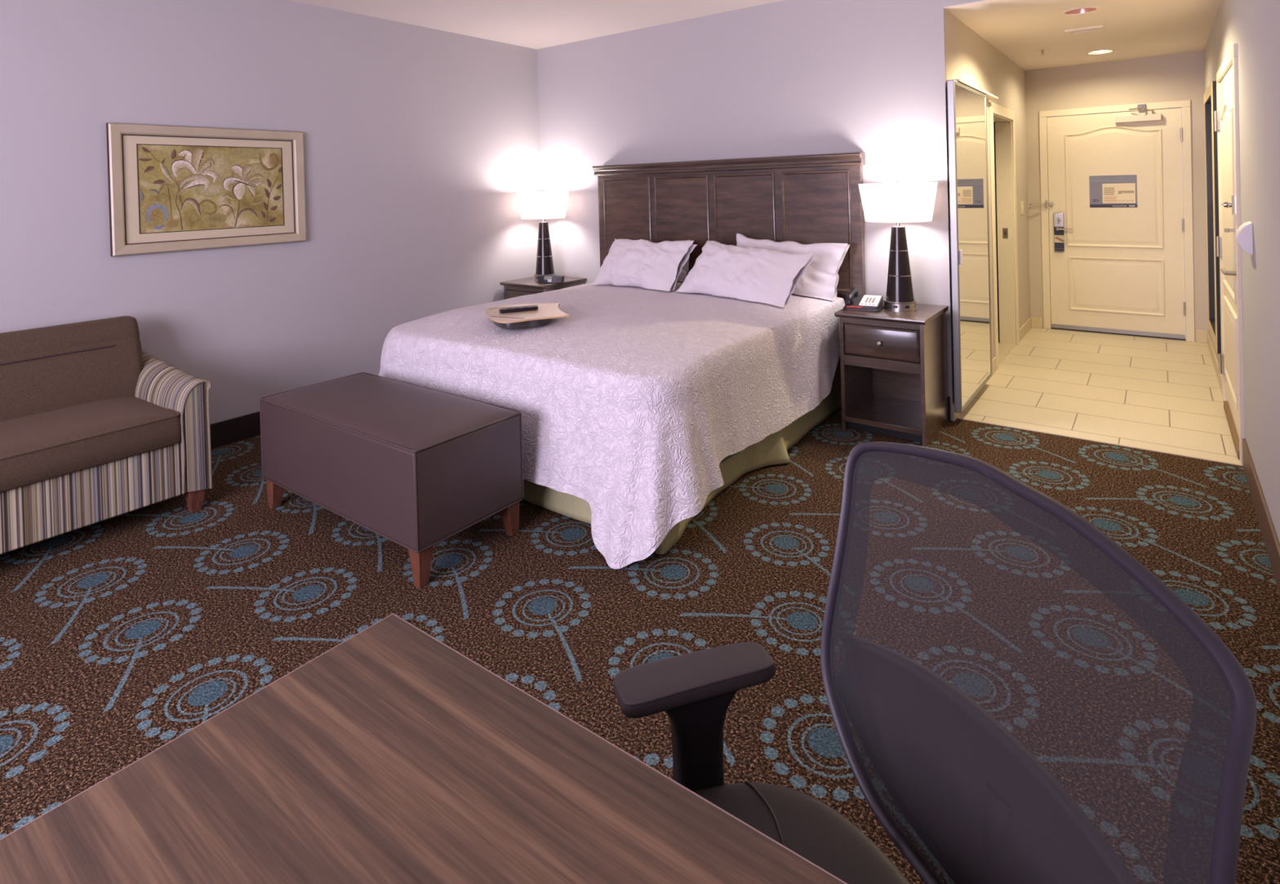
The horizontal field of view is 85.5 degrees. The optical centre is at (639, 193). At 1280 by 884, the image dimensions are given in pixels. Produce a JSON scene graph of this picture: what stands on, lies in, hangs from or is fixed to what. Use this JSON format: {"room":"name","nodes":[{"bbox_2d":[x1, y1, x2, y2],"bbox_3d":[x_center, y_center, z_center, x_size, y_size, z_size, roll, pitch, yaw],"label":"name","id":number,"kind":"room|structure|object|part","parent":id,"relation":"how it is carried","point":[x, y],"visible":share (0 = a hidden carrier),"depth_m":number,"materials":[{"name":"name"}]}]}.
{"room":"hotel room","nodes":[
{"label":"hotel room","id":0,"kind":"room"},
{"bbox_2d":[0,0,541,424],"bbox_3d":[-2.739,0.084,3.900,0.120,2.836,6.220,-1,1,37],"label":"wall","id":1,"kind":"structure","parent":0,"point":[420,143],"depth_m":4.38,"materials":[{"name":"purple paint"}]},
{"bbox_2d":[106,122,306,256],"bbox_3d":[-2.501,-0.035,4.088,0.034,0.710,1.046,-1,1,37],"label":"framed picture","id":2,"kind":"object","parent":1,"relation":"attached to","point":[171,188],"visible":1,"depth_m":4.03,"materials":[{"name":"grey wood"}]},
{"bbox_2d":[137,144,283,233],"bbox_3d":[-2.512,-0.037,4.097,0.003,0.492,0.783,-1,1,37],"label":"print","id":3,"kind":"object","parent":2,"relation":"attached to","point":[182,188],"depth_m":4.07,"materials":[{"name":"paper"}]},
{"bbox_2d":[210,411,260,448],"bbox_3d":[-2.656,1.428,3.866,0.012,0.145,6.000,-1,1,37],"label":"baseboard","id":4,"kind":"structure","parent":1,"relation":"attached to","point":[233,430],"depth_m":4.16,"materials":[{"name":"black plastic"}]},
{"bbox_2d":[291,0,782,48],"bbox_3d":[-0.810,-1.331,2.412,5.034,0.120,6.220,-1,1,37],"label":"ceiling","id":5,"kind":"structure","parent":0,"point":[531,24],"depth_m":5.00,"materials":[{"name":"paint"}]},
{"bbox_2d":[0,323,1279,883],"bbox_3d":[0.216,1.476,3.708,4.994,0.100,9.390,-1,1,37],"label":"floor","id":6,"kind":"structure","parent":0,"point":[122,635],"depth_m":2.55,"materials":[{"name":"carpet"}]},
{"bbox_2d":[0,315,212,554],"bbox_3d":[-2.845,1.081,2.872,0.852,0.870,1.634,-1,1,37],"label":"sofa","id":7,"kind":"object","parent":6,"relation":"on","point":[95,427],"visible":1,"depth_m":3.13,"materials":[{"name":"fabric"}]},
{"bbox_2d":[0,315,143,422],"bbox_3d":[-3.026,0.890,3.018,0.235,0.482,1.425,-1,1,37],"label":"cushion","id":8,"kind":"object","parent":7,"relation":"on","point":[52,368],"depth_m":3.30,"materials":[{"name":"brown fabric"}]},
{"bbox_2d":[0,396,181,492],"bbox_3d":[-2.757,1.086,2.802,0.622,0.152,1.394,-1,1,37],"label":"seat cushion","id":9,"kind":"object","parent":7,"relation":"on","point":[39,446],"depth_m":2.98,"materials":[{"name":"brown fabric"}]},
{"bbox_3d":[-2.399,1.118,3.455,0.805,0.560,0.156,-1,1,37],"label":"arm","id":10,"kind":"part","parent":7,"relation":"part of","materials":[{"name":"fabric"}]},
{"bbox_3d":[-2.098,1.439,3.261,0.070,0.106,0.070,-1,1,37],"label":"leg","id":11,"kind":"part","parent":7,"relation":"part of","materials":[{"name":"brown wood"}]},
{"bbox_3d":[-2.070,1.135,3.228,0.014,0.512,0.126,-1,1,37],"label":"arm","id":12,"kind":"part","parent":7,"relation":"part of","materials":[{"name":"fabric"}]},
{"bbox_2d":[259,372,524,588],"bbox_3d":[-1.144,1.195,3.114,1.219,0.546,0.539,-1,1,37],"label":"ottoman","id":13,"kind":"object","parent":6,"relation":"on","point":[415,467],"visible":1,"depth_m":2.83,"materials":[{"name":"brown leather"}]},
{"bbox_3d":[-1.716,1.409,3.276,0.070,0.146,0.070,-1,1,37],"label":"leg","id":14,"kind":"part","parent":13,"relation":"part of","materials":[{"name":"brown wood"}]},
{"bbox_2d":[262,373,517,450],"bbox_3d":[-1.151,0.936,3.111,1.202,0.028,0.522,-1,1,37],"label":"cushion","id":15,"kind":"object","parent":13,"relation":"on","point":[395,415],"depth_m":2.96,"materials":[{"name":"brown leather"}]},
{"bbox_3d":[-0.823,1.391,2.606,0.070,0.146,0.070,-1,1,37],"label":"leg","id":16,"kind":"part","parent":13,"relation":"part of","materials":[{"name":"brown wood"}]},
{"bbox_3d":[-0.562,1.381,2.955,0.070,0.146,0.070,-1,1,37],"label":"leg","id":17,"kind":"part","parent":13,"relation":"part of","materials":[{"name":"brown wood"}]},
{"bbox_2d":[0,613,847,883],"bbox_3d":[-0.327,1.096,0.142,1.364,0.760,1.552,-1,1,37],"label":"desk","id":18,"kind":"object","parent":6,"relation":"on","point":[391,755],"visible":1,"depth_m":0.80,"materials":[{"name":"brown wood"}]},
{"bbox_2d":[499,276,586,299],"bbox_3d":[-0.811,1.081,5.870,0.510,0.700,0.534,-1,1,37],"label":"nightstand","id":19,"kind":"object","parent":6,"relation":"on","point":[527,286],"visible":0.25,"depth_m":5.73,"materials":[{"name":"brown wood"}]},
{"bbox_3d":[-0.979,1.098,6.018,0.022,0.672,0.500,-1,1,37],"label":"panel","id":20,"kind":"part","parent":19,"relation":"part of","materials":[{"name":"brown wood"}]},
{"bbox_3d":[-0.814,0.886,5.866,0.423,0.178,0.475,-1,1,37],"label":"drawer","id":21,"kind":"part","parent":19,"relation":"part of","materials":[{"name":"brown wood"}]},
{"bbox_2d":[515,190,568,280],"bbox_3d":[-0.820,0.348,5.901,0.444,0.766,0.444,-1,1,37],"label":"table lamp","id":22,"kind":"object","parent":19,"relation":"on","point":[543,205],"visible":0.93,"depth_m":5.77,"materials":[{"name":"white fabric"}]},
{"bbox_3d":[-0.826,0.092,5.899,0.444,0.227,0.444,-1,1,37],"label":"lamp shade","id":23,"kind":"part","parent":22,"relation":"part of","materials":[{"name":"white fabric"}]},
{"bbox_3d":[-0.818,0.745,5.870,0.510,0.028,0.526,-1,1,37],"label":"panel","id":24,"kind":"part","parent":19,"relation":"part of","materials":[{"name":"brown wood"}]},
{"bbox_2d":[537,275,564,283],"bbox_3d":[-0.733,0.697,5.707,0.227,0.066,0.114,-1,1,12],"label":"clock radio","id":25,"kind":"object","parent":19,"relation":"on","point":[542,278],"visible":1,"depth_m":5.66,"materials":[{"name":"grey plastic"}]},
{"bbox_3d":[-0.617,1.091,5.746,0.022,0.672,0.500,-1,1,37],"label":"panel","id":26,"kind":"part","parent":19,"relation":"part of","materials":[{"name":"brown wood"}]},
{"bbox_2d":[378,280,844,568],"bbox_3d":[-0.129,1.052,4.103,2.232,0.757,2.312,-1,1,37],"label":"bed","id":27,"kind":"object","parent":6,"relation":"on","point":[638,406],"visible":0.78,"depth_m":3.22,"materials":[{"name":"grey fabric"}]},
{"bbox_2d":[484,302,570,329],"bbox_3d":[-0.625,0.669,3.788,0.427,0.055,0.520,-2,1,-15],"label":"desk","id":28,"kind":"object","parent":27,"relation":"on","point":[545,313],"visible":0.96,"depth_m":3.66,"materials":[{"name":"brown wood"}]},
{"bbox_2d":[499,305,537,313],"bbox_3d":[-0.664,0.631,3.793,0.210,0.022,0.045,-2,1,-24],"label":"remote control","id":29,"kind":"object","parent":28,"relation":"on","point":[512,309],"visible":1,"depth_m":3.78,"materials":[{"name":"black plastic"}]},
{"bbox_2d":[493,318,552,329],"bbox_3d":[-0.631,0.675,3.771,0.332,0.044,0.414,-2,1,-17],"label":"cushion","id":30,"kind":"object","parent":28,"relation":"attached to","point":[513,323],"depth_m":3.57,"materials":[{"name":"black fabric"}]},
{"bbox_2d":[591,238,697,291],"bbox_3d":[0.017,0.499,4.999,0.769,0.336,0.326,-1,1,41],"label":"pillow","id":31,"kind":"object","parent":27,"relation":"on","point":[641,263],"visible":1,"depth_m":4.88,"materials":[{"name":"white fabric"}]},
{"bbox_2d":[676,240,693,281],"bbox_3d":[0.084,0.504,5.291,0.729,0.328,0.139,-1,1,37],"label":"pillow","id":32,"kind":"object","parent":27,"relation":"on","point":[684,273],"visible":0.03,"depth_m":5.09,"materials":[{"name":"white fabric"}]},
{"bbox_2d":[675,240,815,307],"bbox_3d":[0.656,0.492,4.445,0.886,0.342,0.341,-1,1,45],"label":"pillow","id":33,"kind":"object","parent":27,"relation":"on","point":[751,273],"visible":1,"depth_m":4.33,"materials":[{"name":"white fabric"}]},
{"bbox_2d":[736,233,849,301],"bbox_3d":[0.964,0.472,4.596,0.843,0.399,0.209,-1,1,37],"label":"pillow","id":34,"kind":"object","parent":27,"relation":"on","point":[820,279],"visible":0.38,"depth_m":4.43,"materials":[{"name":"white fabric"}]},
{"bbox_2d":[592,151,865,305],"bbox_3d":[0.551,0.576,5.111,2.241,1.652,0.098,-1,1,37],"label":"headboard","id":35,"kind":"object","parent":6,"relation":"on","point":[813,198],"visible":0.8,"depth_m":4.95,"materials":[{"name":"brown wood"}]},
{"bbox_3d":[-0.104,0.269,5.580,0.472,0.801,0.011,-1,1,37],"label":"raised panel","id":36,"kind":"part","parent":35,"relation":"part of","materials":[{"name":"brown wood"}]},
{"bbox_3d":[0.318,0.261,5.264,0.483,0.801,0.011,-1,1,37],"label":"raised panel","id":37,"kind":"part","parent":35,"relation":"part of","materials":[{"name":"brown wood"}]},
{"bbox_3d":[0.530,-0.209,5.103,2.241,0.082,0.098,-1,1,37],"label":"cap rail","id":38,"kind":"part","parent":35,"relation":"part of","materials":[{"name":"brown wood"}]},
{"bbox_3d":[0.746,0.253,4.943,0.482,0.801,0.011,-1,1,37],"label":"raised panel","id":39,"kind":"part","parent":35,"relation":"part of","materials":[{"name":"brown wood"}]},
{"bbox_3d":[1.175,0.245,4.621,0.480,0.801,0.011,-1,1,37],"label":"raised panel","id":40,"kind":"part","parent":35,"relation":"part of","materials":[{"name":"brown wood"}]},
{"bbox_2d":[834,301,948,446],"bbox_3d":[1.511,1.036,4.129,0.510,0.700,0.534,-1,1,37],"label":"nightstand","id":41,"kind":"object","parent":6,"relation":"on","point":[894,375],"visible":0.96,"depth_m":4.01,"materials":[{"name":"brown wood"}]},
{"bbox_3d":[1.343,1.054,4.276,0.022,0.672,0.500,-1,1,37],"label":"panel","id":42,"kind":"part","parent":41,"relation":"part of","materials":[{"name":"brown wood"}]},
{"bbox_2d":[843,287,884,311],"bbox_3d":[1.348,0.633,4.173,0.209,0.114,0.208,-1,1,29],"label":"telephone","id":43,"kind":"object","parent":41,"relation":"on","point":[855,301],"visible":1,"depth_m":4.13,"materials":[{"name":"grey plastic"}]},
{"bbox_3d":[1.357,0.848,3.923,0.029,0.029,0.030,-1,1,37],"label":"knob","id":44,"kind":"part","parent":41,"relation":"part of","materials":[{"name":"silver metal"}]},
{"bbox_3d":[1.508,0.842,4.124,0.423,0.178,0.475,-1,1,37],"label":"drawer","id":45,"kind":"part","parent":41,"relation":"part of","materials":[{"name":"brown wood"}]},
{"bbox_2d":[845,395,921,435],"bbox_3d":[1.529,1.316,4.139,0.431,0.030,0.485,-1,1,37],"label":"shelf","id":46,"kind":"object","parent":41,"relation":"attached to","point":[895,413],"depth_m":4.10,"materials":[{"name":"brown wood"}]},
{"bbox_3d":[1.504,0.701,4.129,0.510,0.028,0.526,-1,1,37],"label":"panel","id":47,"kind":"part","parent":41,"relation":"part of","materials":[{"name":"brown wood"}]},
{"bbox_2d":[857,180,937,311],"bbox_3d":[1.544,0.302,4.128,0.444,0.766,0.444,-1,1,37],"label":"table lamp","id":48,"kind":"object","parent":41,"relation":"on","point":[897,202],"visible":1,"depth_m":4.03,"materials":[{"name":"dark bronze lacquer"},{"name":"white fabric"},{"name":"brushed nickel"}]},
{"bbox_3d":[1.537,0.047,4.125,0.444,0.227,0.444,-1,1,37],"label":"lamp shade","id":49,"kind":"part","parent":48,"relation":"part of","materials":[{"name":"white fabric"}]},
{"bbox_3d":[1.540,0.150,4.127,0.072,0.090,0.072,-1,1,37],"label":"stem","id":50,"kind":"part","parent":48,"relation":"part of","materials":[{"name":"silver metal"}]},
{"bbox_3d":[1.705,1.047,4.004,0.022,0.672,0.500,-1,1,37],"label":"panel","id":51,"kind":"part","parent":41,"relation":"part of","materials":[{"name":"brown wood"}]},
{"bbox_2d":[613,441,1257,883],"bbox_3d":[0.171,0.903,0.737,0.646,1.107,0.801,-2,1,-17],"label":"office chair","id":52,"kind":"object","parent":6,"relation":"on","point":[1067,717],"visible":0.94,"depth_m":0.82,"materials":[{"name":"fabric"}]},
{"bbox_3d":[0.088,0.758,1.088,0.256,0.031,0.079,-2,1,-17],"label":"armrest","id":53,"kind":"part","parent":52,"relation":"part of","materials":[{"name":"black plastic"}]},
{"bbox_3d":[0.114,0.910,1.018,0.144,0.283,0.213,-2,1,-17],"label":"arm post","id":54,"kind":"part","parent":52,"relation":"part of","materials":[{"name":"black plastic"}]},
{"bbox_2d":[693,782,911,883],"bbox_3d":[0.138,0.954,0.727,0.573,0.102,0.674,-2,1,-17],"label":"seat cushion","id":55,"kind":"object","parent":52,"relation":"on","point":[796,820],"depth_m":0.99,"materials":[{"name":"black fabric"}]},
{"bbox_3d":[0.408,0.597,0.814,0.129,0.511,0.550,-2,1,-17],"label":"frame","id":56,"kind":"part","parent":52,"relation":"part of","materials":[{"name":"black plastic"}]},
{"bbox_2d":[956,417,1242,466],"bbox_3d":[2.471,1.363,3.841,1.344,0.006,0.012,-1,1,37],"label":"trim","id":57,"kind":"structure","parent":6,"relation":"on","point":[957,417],"depth_m":3.77,"materials":[{"name":"beige metal"}]},
{"bbox_2d":[536,0,982,420],"bbox_3d":[1.056,-0.027,4.865,5.034,2.836,0.120,-1,1,37],"label":"wall","id":58,"kind":"structure","parent":0,"point":[784,77],"depth_m":4.88,"materials":[{"name":"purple paint"}]},
{"bbox_2d":[947,395,951,420],"bbox_3d":[0.514,1.330,5.229,3.426,0.145,0.012,-1,1,37],"label":"baseboard","id":59,"kind":"structure","parent":58,"relation":"attached to","point":[948,397],"depth_m":4.20,"materials":[{"name":"black plastic"}]},
{"bbox_2d":[943,8,1030,403],"bbox_3d":[2.777,0.086,5.503,0.120,2.504,3.182,-1,1,37],"label":"wall","id":60,"kind":"structure","parent":0,"point":[970,58],"depth_m":5.44,"materials":[{"name":"white paint"}]},
{"bbox_2d":[946,78,998,413],"bbox_3d":[2.274,0.291,4.665,0.074,1.999,1.365,-1,1,37],"label":"mirrored sliding door","id":61,"kind":"structure","parent":60,"relation":"in","point":[966,102],"depth_m":4.37,"materials":[{"name":"white mirror"}]},
{"bbox_3d":[1.917,0.378,4.138,0.015,0.085,0.034,-1,1,37],"label":"pull handle","id":62,"kind":"part","parent":61,"relation":"part of","materials":[{"name":"white plastic"}]},
{"bbox_2d":[951,316,1031,421],"bbox_3d":[2.856,1.285,5.467,0.012,0.105,3.202,-1,1,37],"label":"baseboard","id":63,"kind":"structure","parent":60,"relation":"attached to","point":[1027,326],"depth_m":6.20,"materials":[{"name":"beige tile"}]},
{"bbox_2d":[1020,200,1023,214],"bbox_3d":[3.554,0.128,6.428,0.011,0.120,0.120,-1,1,37],"label":"light switch","id":64,"kind":"object","parent":60,"relation":"attached to","point":[1021,202],"visible":1,"depth_m":6.39,"materials":[{"name":"beige plastic"}]},
{"bbox_2d":[993,121,999,323],"bbox_3d":[2.212,0.073,6.083,1.480,2.550,3.210,-1,1,37],"label":"wall","id":65,"kind":"structure","parent":0,"point":[993,122],"depth_m":6.96,"materials":[{"name":"brown paint"}]},
{"bbox_2d":[989,101,1019,369],"bbox_3d":[2.635,0.316,5.970,0.944,2.047,1.075,-1,1,37],"label":"door","id":66,"kind":"structure","parent":65,"relation":"in","point":[1003,117],"depth_m":6.07,"materials":[{"name":"cream paint"},{"name":"satin metal"}]},
{"bbox_3d":[3.215,0.346,6.087,0.040,0.090,0.004,-1,1,37],"label":"strike plate","id":67,"kind":"part","parent":66,"relation":"part of","materials":[{"name":"silver metal"}]},
{"bbox_2d":[943,0,1222,70],"bbox_3d":[3.293,-1.187,5.086,1.484,0.030,3.209,-1,1,37],"label":"ceiling","id":68,"kind":"structure","parent":0,"point":[1135,28],"depth_m":4.84,"materials":[{"name":"paint"}]},
{"bbox_2d":[1036,47,1048,54],"bbox_3d":[3.256,-1.151,5.595,0.080,0.049,0.080,-1,1,37],"label":"sprinkler","id":69,"kind":"object","parent":68,"relation":"attached to","point":[1043,48],"visible":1,"depth_m":5.58,"materials":[{"name":"paint"}]},
{"bbox_2d":[1060,6,1101,15],"bbox_3d":[2.761,-1.215,4.339,0.216,0.140,0.216,-1,1,37],"label":"recessed light","id":70,"kind":"object","parent":68,"relation":"in","point":[1083,10],"visible":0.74,"depth_m":4.39,"materials":[{"name":"paint"}]},
{"bbox_2d":[1064,25,1104,35],"bbox_3d":[3.144,-1.160,4.894,0.225,0.012,0.135,-1,1,37],"label":"ceiling vent","id":71,"kind":"object","parent":68,"relation":"in","point":[1098,28],"visible":1,"depth_m":4.89,"materials":[{"name":"metal"}]},
{"bbox_2d":[1084,48,1115,54],"bbox_3d":[3.858,-1.259,5.803,0.216,0.140,0.216,-1,1,37],"label":"recessed light","id":72,"kind":"object","parent":68,"relation":"in","point":[1104,51],"visible":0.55,"depth_m":5.84,"materials":[{"name":"glass"}]},
{"bbox_2d":[1025,51,1208,341],"bbox_3d":[4.358,0.012,6.391,1.584,2.550,0.140,-1,1,37],"label":"wall","id":73,"kind":"structure","parent":0,"point":[1177,77],"depth_m":6.26,"materials":[{"name":"white paint"}]},
{"bbox_2d":[1029,99,1195,342],"bbox_3d":[4.287,0.242,6.354,1.233,2.095,0.217,-1,1,37],"label":"door","id":74,"kind":"structure","parent":73,"relation":"in","point":[1119,270],"depth_m":6.29,"materials":[{"name":"beige paint"}]},
{"bbox_3d":[3.981,0.269,6.576,0.084,0.183,0.022,-1,1,37],"label":"lock plate","id":75,"kind":"part","parent":74,"relation":"part of","materials":[{"name":"silver metal"}]},
{"bbox_2d":[1053,226,1064,251],"bbox_3d":[3.978,0.427,6.564,0.080,0.233,0.004,-1,1,37],"label":"card","id":76,"kind":"object","parent":74,"relation":"hanging from","point":[1059,235],"visible":1,"depth_m":6.56,"materials":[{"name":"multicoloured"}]},
{"bbox_3d":[4.001,0.331,6.524,0.137,0.034,0.039,-1,1,37],"label":"lever handle","id":77,"kind":"part","parent":74,"relation":"part of","materials":[{"name":"silver metal"}]},
{"bbox_2d":[1088,174,1137,207],"bbox_3d":[4.316,-0.024,6.314,0.359,0.294,0.006,-1,1,37],"label":"sign","id":78,"kind":"object","parent":74,"relation":"attached to","point":[1120,190],"visible":1,"depth_m":6.31,"materials":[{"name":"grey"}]},
{"bbox_2d":[1089,177,1124,181],"bbox_3d":[4.289,-0.137,6.329,0.287,0.037,0.001,-1,1,37],"label":"print","id":79,"kind":"object","parent":78,"relation":"on","point":[1091,179],"depth_m":6.34,"materials":[{"name":"grey paper"}]},
{"bbox_2d":[1103,186,1115,195],"bbox_3d":[4.293,-0.026,6.328,0.081,0.068,0.001,-1,1,37],"label":"print","id":80,"kind":"object","parent":78,"relation":"on","point":[1107,190],"depth_m":6.33,"materials":[{"name":"beige paper"}]},
{"bbox_2d":[1104,197,1116,201],"bbox_3d":[4.304,0.046,6.322,0.105,0.046,0.001,-1,1,37],"label":"print","id":81,"kind":"object","parent":78,"relation":"attached to","point":[1106,199],"depth_m":6.32,"materials":[{"name":"brown paper"}]},
{"bbox_3d":[4.459,-0.752,6.151,0.122,0.093,0.140,-2,1,-19],"label":"closer arm","id":82,"kind":"part","parent":74,"relation":"part of","materials":[{"name":"silver metal"}]},
{"bbox_2d":[1031,316,1207,342],"bbox_3d":[4.345,1.236,6.343,1.344,0.105,0.012,-1,1,37],"label":"baseboard","id":83,"kind":"structure","parent":73,"relation":"attached to","point":[1037,322],"depth_m":5.98,"materials":[{"name":"beige tile"}]},
{"bbox_2d":[1203,0,1279,543],"bbox_3d":[2.162,-0.030,2.229,0.140,2.836,9.430,-1,1,37],"label":"wall","id":84,"kind":"structure","parent":0,"point":[1254,25],"depth_m":2.77,"materials":[{"name":"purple paint"}]},
{"bbox_2d":[1204,80,1221,354],"bbox_3d":[4.074,0.145,4.920,0.036,1.790,0.980,-1,1,37],"label":"wall mirror","id":85,"kind":"object","parent":84,"relation":"attached to","point":[1210,95],"visible":0.91,"depth_m":5.03,"materials":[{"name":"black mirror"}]},
{"bbox_3d":[4.082,0.144,4.915,0.006,1.650,0.840,-1,1,37],"label":"mirror panel","id":86,"kind":"part","parent":85,"relation":"part of","materials":[{"name":"clear glass"}]},
{"bbox_2d":[1206,330,1222,393],"bbox_3d":[4.330,1.248,5.212,0.012,0.105,1.840,-1,1,37],"label":"baseboard","id":87,"kind":"structure","parent":84,"relation":"attached to","point":[1213,355],"depth_m":5.15,"materials":[{"name":"beige tile"}]},
{"bbox_2d":[1213,43,1244,465],"bbox_3d":[3.380,0.288,3.933,0.167,2.100,1.290,-1,1,37],"label":"door","id":88,"kind":"structure","parent":84,"relation":"in","point":[1226,118],"depth_m":3.78,"materials":[{"name":"beige paint"}]},
{"bbox_3d":[3.067,0.405,3.599,0.065,0.090,0.155,-1,1,37],"label":"lever handle","id":89,"kind":"part","parent":88,"relation":"part of","materials":[{"name":"silver metal"}]},
{"bbox_2d":[1235,221,1253,255],"bbox_3d":[2.662,0.194,3.049,0.052,0.142,0.130,-1,1,37],"label":"alarm box","id":90,"kind":"object","parent":84,"relation":"attached to","point":[1244,233],"visible":1,"depth_m":3.00,"materials":[{"name":"white plastic"}]},
{"bbox_2d":[1242,438,1279,596],"bbox_3d":[1.175,1.352,1.004,0.012,0.150,6.020,-1,1,37],"label":"baseboard","id":91,"kind":"structure","parent":84,"relation":"attached to","point":[1270,539],"depth_m":2.75,"materials":[{"name":"brown wood"}]}
]}

